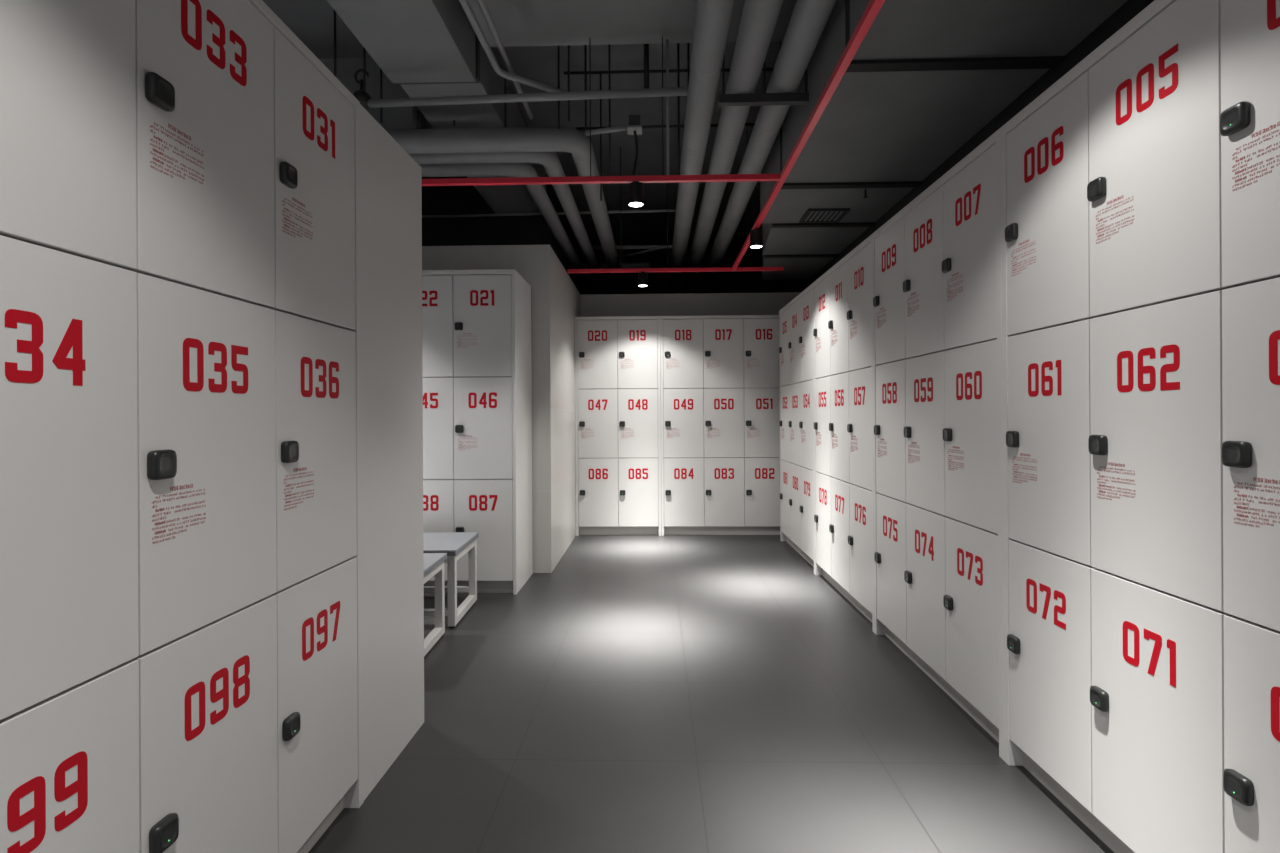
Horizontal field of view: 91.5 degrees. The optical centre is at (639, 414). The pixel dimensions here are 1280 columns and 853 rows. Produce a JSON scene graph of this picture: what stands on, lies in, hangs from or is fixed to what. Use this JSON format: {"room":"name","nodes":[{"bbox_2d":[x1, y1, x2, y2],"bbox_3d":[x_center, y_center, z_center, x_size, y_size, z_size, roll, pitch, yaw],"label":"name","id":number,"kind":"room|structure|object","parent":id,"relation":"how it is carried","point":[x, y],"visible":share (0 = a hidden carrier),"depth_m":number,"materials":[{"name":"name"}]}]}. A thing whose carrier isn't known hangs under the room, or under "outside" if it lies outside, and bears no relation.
{"room":"changing room","nodes":[
{"label":"changing room","id":0,"kind":"room"},
{"bbox_2d":[422,245,580,572],"bbox_3d":[-2.254,-0.038,5.742,3.213,2.470,2.030,0,0,1],"label":"wall","id":1,"kind":"structure","parent":0,"point":[555,299],"depth_m":4.71,"materials":[{"name":"white paint"}]},
{"bbox_2d":[422,174,589,294],"bbox_3d":[-2.311,-1.838,7.758,3.020,1.130,3.600,0,0,1],"label":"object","id":2,"kind":"structure","parent":1,"relation":"attached to","point":[436,200],"depth_m":5.94,"materials":[{"name":"black paint"}]},
{"bbox_2d":[263,0,782,256],"bbox_3d":[-1.014,-2.460,4.076,5.800,0.100,11.100,0,0,1],"label":"ceiling","id":3,"kind":"structure","parent":0,"point":[311,21],"depth_m":5.00,"materials":[{"name":"black paint"}]},
{"bbox_2d":[334,10,336,77],"bbox_3d":[-1.784,-2.166,3.644,0.013,0.479,0.013,0,0,24],"label":"rod","id":4,"kind":"object","parent":3,"relation":"hanging from","point":[335,69],"visible":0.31,"depth_m":3.64,"materials":[{"name":"black metal"}]},
{"bbox_2d":[353,69,370,109],"bbox_3d":[-1.526,-1.788,3.418,0.098,0.222,0.100,0,0,1],"label":"hook","id":5,"kind":"object","parent":3,"relation":"hanging from","point":[360,95],"visible":0.76,"depth_m":3.40,"materials":[{"name":"black metal"}]},
{"bbox_2d":[363,47,365,91],"bbox_3d":[-1.610,-2.124,3.640,0.013,0.566,0.013,0,0,24],"label":"rod","id":6,"kind":"object","parent":3,"relation":"hanging from","point":[364,49],"visible":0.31,"depth_m":3.63,"materials":[{"name":"black metal"}]},
{"bbox_2d":[319,58,423,128],"bbox_3d":[-2.716,-2.076,4.317,2.380,0.650,0.200,0,0,1],"label":"beam","id":7,"kind":"structure","parent":3,"relation":"attached to","point":[407,117],"depth_m":4.20,"materials":[{"name":"grey concrete"}]},
{"bbox_2d":[418,163,595,294],"bbox_3d":[-2.215,-1.728,6.841,3.056,0.121,5.030,0,0,1],"label":"pipe","id":8,"kind":"object","parent":7,"relation":"hanging from","point":[538,192],"visible":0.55,"depth_m":4.44,"materials":[{"name":"metal"}]},
{"bbox_2d":[380,68,382,122],"bbox_3d":[-1.637,-2.129,3.941,0.013,0.556,0.013,0,0,24],"label":"rod","id":9,"kind":"object","parent":3,"relation":"hanging from","point":[381,108],"visible":0.65,"depth_m":3.94,"materials":[{"name":"black metal"}]},
{"bbox_2d":[409,152,609,293],"bbox_3d":[-2.118,-1.729,6.729,3.254,0.117,5.248,0,0,1],"label":"pipe","id":10,"kind":"object","parent":3,"relation":"hanging from","point":[550,161],"visible":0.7,"depth_m":4.22,"materials":[{"name":"grey metal"}]},
{"bbox_2d":[558,46,559,128],"bbox_3d":[-0.504,-2.092,3.863,0.011,0.641,0.011,0,0,24],"label":"rod","id":11,"kind":"object","parent":3,"relation":"hanging from","point":[558,46],"visible":0.65,"depth_m":3.86,"materials":[{"name":"black metal"}]},
{"bbox_2d":[385,127,626,293],"bbox_3d":[-1.996,-1.730,6.620,3.503,0.146,5.462,0,0,1],"label":"pipe","id":12,"kind":"object","parent":11,"relation":"hanging from","point":[502,139],"visible":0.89,"depth_m":3.90,"materials":[{"name":"grey metal"}]},
{"bbox_2d":[581,262,649,268],"bbox_3d":[-0.331,-1.847,7.710,0.920,0.068,0.070,0,0,1],"label":"pipe","id":13,"kind":"object","parent":12,"relation":"on","point":[643,264],"visible":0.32,"depth_m":7.68,"materials":[{"name":"metal"}]},
{"bbox_2d":[592,245,671,249],"bbox_3d":[-0.066,-1.860,6.903,1.050,0.039,0.040,0,0,1],"label":"conduit","id":14,"kind":"object","parent":12,"relation":"on","point":[618,246],"visible":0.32,"depth_m":6.89,"materials":[{"name":"metal"}]},
{"bbox_2d":[576,123,754,129],"bbox_3d":[0.238,-1.851,3.995,1.300,0.028,0.018,0,0,1],"label":"bar","id":15,"kind":"object","parent":12,"relation":"on","point":[746,124],"visible":0.52,"depth_m":3.99,"materials":[{"name":"black metal"}]},
{"bbox_2d":[568,45,569,121],"bbox_3d":[-0.444,-2.122,3.882,0.011,0.582,0.011,0,0,24],"label":"rod","id":16,"kind":"object","parent":3,"relation":"hanging from","point":[568,45],"visible":0.65,"depth_m":3.88,"materials":[{"name":"black metal"}]},
{"bbox_2d":[584,45,586,135],"bbox_3d":[-0.335,-2.066,3.839,0.013,0.694,0.013,0,0,24],"label":"rod","id":17,"kind":"object","parent":3,"relation":"hanging from","point":[585,46],"visible":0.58,"depth_m":3.83,"materials":[{"name":"black metal"}]},
{"bbox_2d":[422,36,779,185],"bbox_3d":[-1.180,-1.844,3.466,3.890,1.130,0.032,0,0,1],"label":"track","id":18,"kind":"object","parent":3,"relation":"hanging from","point":[662,178],"visible":0.62,"depth_m":3.43,"materials":[{"name":"red metal"}]},
{"bbox_2d":[627,115,641,174],"bbox_3d":[-0.029,-1.483,3.442,0.080,0.313,0.090,0,0,1],"label":"junction box","id":19,"kind":"object","parent":18,"relation":"attached to","point":[634,128],"visible":1,"depth_m":3.43,"materials":[{"name":"metal"}]},
{"bbox_2d":[585,124,628,135],"bbox_3d":[-0.182,-1.584,3.465,0.246,0.057,0.028,0,0,1],"label":"conduit","id":20,"kind":"object","parent":19,"relation":"attached to","point":[622,127],"visible":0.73,"depth_m":3.46,"materials":[{"name":"grey metal"}]},
{"bbox_2d":[628,181,643,206],"bbox_3d":[-0.022,-1.222,3.437,0.087,0.124,0.087,0,0,1],"label":"spotlight","id":21,"kind":"object","parent":18,"relation":"attached to","point":[635,188],"visible":1,"depth_m":3.40,"materials":[{"name":"black metal"}]},
{"bbox_2d":[600,74,601,200],"bbox_3d":[-0.277,-1.965,4.408,0.011,0.896,0.011,0,0,24],"label":"rod","id":22,"kind":"object","parent":3,"relation":"hanging from","point":[600,74],"visible":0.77,"depth_m":4.40,"materials":[{"name":"black metal"}]},
{"bbox_2d":[608,45,610,175],"bbox_3d":[-0.190,-1.942,3.906,0.011,0.944,0.011,0,0,24],"label":"rod","id":23,"kind":"object","parent":3,"relation":"hanging from","point":[608,45],"visible":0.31,"depth_m":3.90,"materials":[{"name":"black metal"}]},
{"bbox_2d":[468,0,796,46],"bbox_3d":[-0.054,-2.250,2.352,1.700,0.330,2.300,0,0,1],"label":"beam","id":24,"kind":"structure","parent":3,"relation":"attached to","point":[516,22],"depth_m":3.29,"materials":[{"name":"grey concrete"}]},
{"bbox_2d":[644,44,648,88],"bbox_3d":[0.037,-2.170,3.700,0.030,0.491,0.030,0,0,-21],"label":"rod","id":25,"kind":"object","parent":3,"relation":"hanging from","point":[646,46],"visible":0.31,"depth_m":3.69,"materials":[{"name":"black metal"}]},
{"bbox_2d":[666,39,668,174],"bbox_3d":[0.153,-1.857,3.467,0.015,1.117,0.015,0,0,-21],"label":"rod","id":26,"kind":"object","parent":3,"relation":"hanging from","point":[667,40],"visible":0.82,"depth_m":3.46,"materials":[{"name":"grey metal"}]},
{"bbox_2d":[564,68,773,74],"bbox_3d":[0.233,-2.371,4.295,1.520,0.020,0.020,0,0,1],"label":"bar","id":27,"kind":"object","parent":3,"relation":"attached to","point":[726,69],"visible":0.66,"depth_m":4.30,"materials":[{"name":"black metal"}]},
{"bbox_2d":[568,147,782,272],"bbox_3d":[0.311,-1.852,5.595,1.932,1.130,0.032,0,0,1],"label":"track","id":28,"kind":"object","parent":3,"relation":"hanging from","point":[722,269],"visible":0.94,"depth_m":5.59,"materials":[{"name":"red metal"}]},
{"bbox_2d":[638,272,647,286],"bbox_3d":[0.026,-1.222,5.601,0.087,0.124,0.087,0,0,1],"label":"spotlight","id":29,"kind":"object","parent":28,"relation":"attached to","point":[642,277],"visible":1,"depth_m":5.56,"materials":[{"name":"black metal"}]},
{"bbox_2d":[677,43,679,174],"bbox_3d":[0.248,-1.957,3.995,0.013,0.919,0.013,0,0,24],"label":"rod","id":30,"kind":"object","parent":3,"relation":"hanging from","point":[678,60],"visible":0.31,"depth_m":3.99,"materials":[{"name":"grey metal"}]},
{"bbox_2d":[687,43,689,86],"bbox_3d":[0.316,-2.071,4.043,0.013,0.692,0.013,0,0,24],"label":"rod","id":31,"kind":"object","parent":3,"relation":"hanging from","point":[688,57],"visible":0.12,"depth_m":4.04,"materials":[{"name":"black metal"}]},
{"bbox_2d":[718,53,808,105],"bbox_3d":[0.638,-2.017,3.235,0.462,0.802,0.040,0,0,1],"label":"support","id":32,"kind":"object","parent":3,"relation":"hanging from","point":[753,99],"visible":0.63,"depth_m":3.22,"materials":[{"name":"metal"}]},
{"bbox_2d":[667,0,733,293],"bbox_3d":[0.357,-1.742,4.242,0.157,0.157,10.100,0,0,1],"label":"pipe","id":33,"kind":"object","parent":32,"relation":"on","point":[712,17],"visible":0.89,"depth_m":3.39,"materials":[{"name":"grey metal"}]},
{"bbox_2d":[367,87,687,107],"bbox_3d":[-0.606,-1.730,3.396,1.761,0.078,0.042,0,0,1],"label":"pipe","id":34,"kind":"object","parent":33,"relation":"attached to","point":[678,91],"visible":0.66,"depth_m":3.38,"materials":[{"name":"grey metal"}]},
{"bbox_2d":[459,0,561,91],"bbox_3d":[-0.769,-1.796,2.272,0.283,0.033,2.498,0,0,9],"label":"conduit","id":35,"kind":"object","parent":34,"relation":"on","point":[465,5],"visible":0.96,"depth_m":3.15,"materials":[{"name":"grey metal"}]},
{"bbox_2d":[477,0,532,119],"bbox_3d":[-0.720,-1.846,2.443,0.028,0.027,2.850,0,0,2],"label":"conduit","id":36,"kind":"object","parent":35,"relation":"on","point":[482,4],"visible":1,"depth_m":3.11,"materials":[{"name":"grey metal"}]},
{"bbox_2d":[619,245,671,257],"bbox_3d":[0.085,-1.831,6.950,0.820,0.023,0.024,0,0,39],"label":"conduit","id":37,"kind":"object","parent":33,"relation":"on","point":[662,247],"visible":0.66,"depth_m":6.97,"materials":[{"name":"grey metal"}]},
{"bbox_2d":[682,0,782,293],"bbox_3d":[0.561,-1.743,4.237,0.157,0.157,10.100,0,0,1],"label":"pipe","id":38,"kind":"object","parent":32,"relation":"on","point":[759,18],"visible":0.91,"depth_m":3.45,"materials":[{"name":"metal"}]},
{"bbox_2d":[697,0,835,292],"bbox_3d":[0.780,-1.744,4.232,0.157,0.157,10.100,0,0,1],"label":"pipe","id":39,"kind":"object","parent":32,"relation":"on","point":[809,18],"visible":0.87,"depth_m":3.45,"materials":[{"name":"grey metal"}]},
{"bbox_2d":[732,0,884,270],"bbox_3d":[0.788,-1.854,2.274,0.103,1.130,6.585,0,0,1],"label":"track","id":40,"kind":"object","parent":3,"relation":"hanging from","point":[869,15],"visible":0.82,"depth_m":2.60,"materials":[{"name":"red metal"}]},
{"bbox_2d":[750,228,762,248],"bbox_3d":[0.805,-1.226,4.316,0.087,0.124,0.087,0,0,1],"label":"spotlight","id":41,"kind":"object","parent":40,"relation":"attached to","point":[756,235],"visible":1,"depth_m":4.28,"materials":[{"name":"black metal"}]},
{"bbox_2d":[590,255,767,293],"bbox_3d":[-0.909,-0.610,9.575,5.720,3.600,0.100,0,0,1],"label":"wall","id":42,"kind":"structure","parent":0,"point":[732,281],"depth_m":9.48,"materials":[{"name":"black paint"}]},
{"bbox_2d":[581,292,800,316],"bbox_3d":[0.629,-0.053,6.644,2.507,2.470,0.085,0,0,1],"label":"wall","id":43,"kind":"structure","parent":0,"point":[693,304],"depth_m":6.61,"materials":[{"name":"white paint"}]},
{"bbox_2d":[308,535,1113,852],"bbox_3d":[-0.994,1.240,4.076,5.800,0.100,11.100,0,0,1],"label":"floor","id":44,"kind":"structure","parent":0,"point":[639,693],"depth_m":2.32,"materials":[{"name":"concrete"}]},
{"bbox_2d":[0,0,363,852],"bbox_3d":[-1.116,0.116,1.300,0.518,2.150,1.241,0,0,2],"label":"lockers","id":45,"kind":"object","parent":44,"relation":"on","point":[181,590],"visible":1,"depth_m":1.17,"materials":[{"name":"white laminate"}]},
{"bbox_2d":[360,104,423,799],"bbox_3d":[-1.469,0.119,2.183,1.241,2.148,0.499,0,0,2],"label":"lockers","id":46,"kind":"object","parent":44,"relation":"on","point":[390,178],"visible":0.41,"depth_m":2.12,"materials":[{"name":"white laminate"}]},
{"bbox_2d":[423,553,446,655],"bbox_3d":[-1.643,0.974,3.102,1.200,0.440,0.555,0,0,-1],"label":"bench","id":47,"kind":"object","parent":44,"relation":"on","point":[433,562],"visible":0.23,"depth_m":3.33,"materials":[{"name":"white metal"}]},
{"bbox_2d":[423,532,478,627],"bbox_3d":[-1.626,0.974,3.712,1.200,0.440,0.535,0,0,-1],"label":"bench","id":48,"kind":"object","parent":44,"relation":"on","point":[456,545],"visible":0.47,"depth_m":3.67,"materials":[{"name":"white metal"}]},
{"bbox_2d":[422,269,532,594],"bbox_3d":[-1.429,0.116,4.402,1.225,2.154,0.558,0,0,1],"label":"lockers","id":49,"kind":"object","parent":44,"relation":"on","point":[476,324],"visible":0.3,"depth_m":4.13,"materials":[{"name":"white laminate"}]},
{"bbox_2d":[575,316,660,535],"bbox_3d":[-0.210,0.109,6.358,0.839,2.154,0.518,0,0,1],"label":"lockers","id":50,"kind":"object","parent":44,"relation":"on","point":[618,380],"visible":1,"depth_m":6.12,"materials":[{"name":"white laminate"}]},
{"bbox_2d":[660,315,779,535],"bbox_3d":[0.828,0.104,6.333,1.233,2.154,0.518,0,0,1],"label":"lockers","id":51,"kind":"object","parent":44,"relation":"on","point":[720,374],"visible":0.99,"depth_m":6.09,"materials":[{"name":"white laminate"}]},
{"bbox_2d":[779,283,814,573],"bbox_3d":[1.543,0.098,5.223,0.518,2.158,1.241,0,0,1],"label":"lockers","id":52,"kind":"object","parent":44,"relation":"on","point":[796,338],"visible":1,"depth_m":5.13,"materials":[{"name":"white laminate"}]},
{"bbox_2d":[813,234,873,631],"bbox_3d":[1.516,0.098,3.981,0.518,2.158,1.241,0,0,1],"label":"lockers","id":53,"kind":"object","parent":44,"relation":"on","point":[843,295],"visible":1,"depth_m":3.84,"materials":[{"name":"white laminate"}]},
{"bbox_2d":[872,128,1003,759],"bbox_3d":[1.490,0.098,2.739,0.518,2.158,1.241,0,0,1],"label":"lockers","id":54,"kind":"object","parent":44,"relation":"on","point":[937,299],"visible":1,"depth_m":2.53,"materials":[{"name":"white laminate"}]},
{"bbox_2d":[1001,0,1279,852],"bbox_3d":[1.464,0.098,1.498,0.518,2.158,1.241,0,0,1],"label":"lockers","id":55,"kind":"object","parent":44,"relation":"on","point":[1140,189],"visible":1,"depth_m":1.49,"materials":[{"name":"white laminate"}]},
{"bbox_2d":[768,0,1153,292],"bbox_3d":[1.855,-0.625,4.006,0.080,3.600,11.100,0,0,1],"label":"wall","id":56,"kind":"structure","parent":0,"point":[1130,9],"depth_m":3.06,"materials":[{"name":"black paint"}]},
{"bbox_2d":[760,0,1127,279],"bbox_3d":[1.319,-1.699,2.768,0.880,0.466,8.140,0,0,1],"label":"ceiling","id":57,"kind":"structure","parent":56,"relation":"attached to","point":[926,76],"depth_m":2.98,"materials":[{"name":"paint"}]},
{"bbox_2d":[799,208,849,222],"bbox_3d":[1.360,-1.474,4.608,0.300,0.016,0.280,0,0,1],"label":"grille","id":58,"kind":"object","parent":57,"relation":"attached to","point":[808,215],"depth_m":4.59,"materials":[{"name":"metal"}]},
{"bbox_3d":[-1.228,-2.161,4.111,0.014,0.496,0.014,0,0,1],"label":"rod","id":59,"kind":"object","parent":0,"visible":0},
{"bbox_2d":[327,0,546,213],"bbox_3d":[-1.186,-2.099,3.100,0.490,0.410,5.540,0,0,1],"label":"duct","id":60,"kind":"object","parent":59,"relation":"hanging from","point":[428,48],"visible":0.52,"depth_m":3.39,"materials":[{"name":"grey metal"}]},
{"bbox_2d":[422,209,675,217],"bbox_3d":[-1.258,-1.866,5.802,3.223,0.028,0.024,0,0,4],"label":"conduit","id":61,"kind":"object","parent":60,"relation":"attached to","point":[651,210],"visible":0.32,"depth_m":5.78,"materials":[{"name":"grey metal"}]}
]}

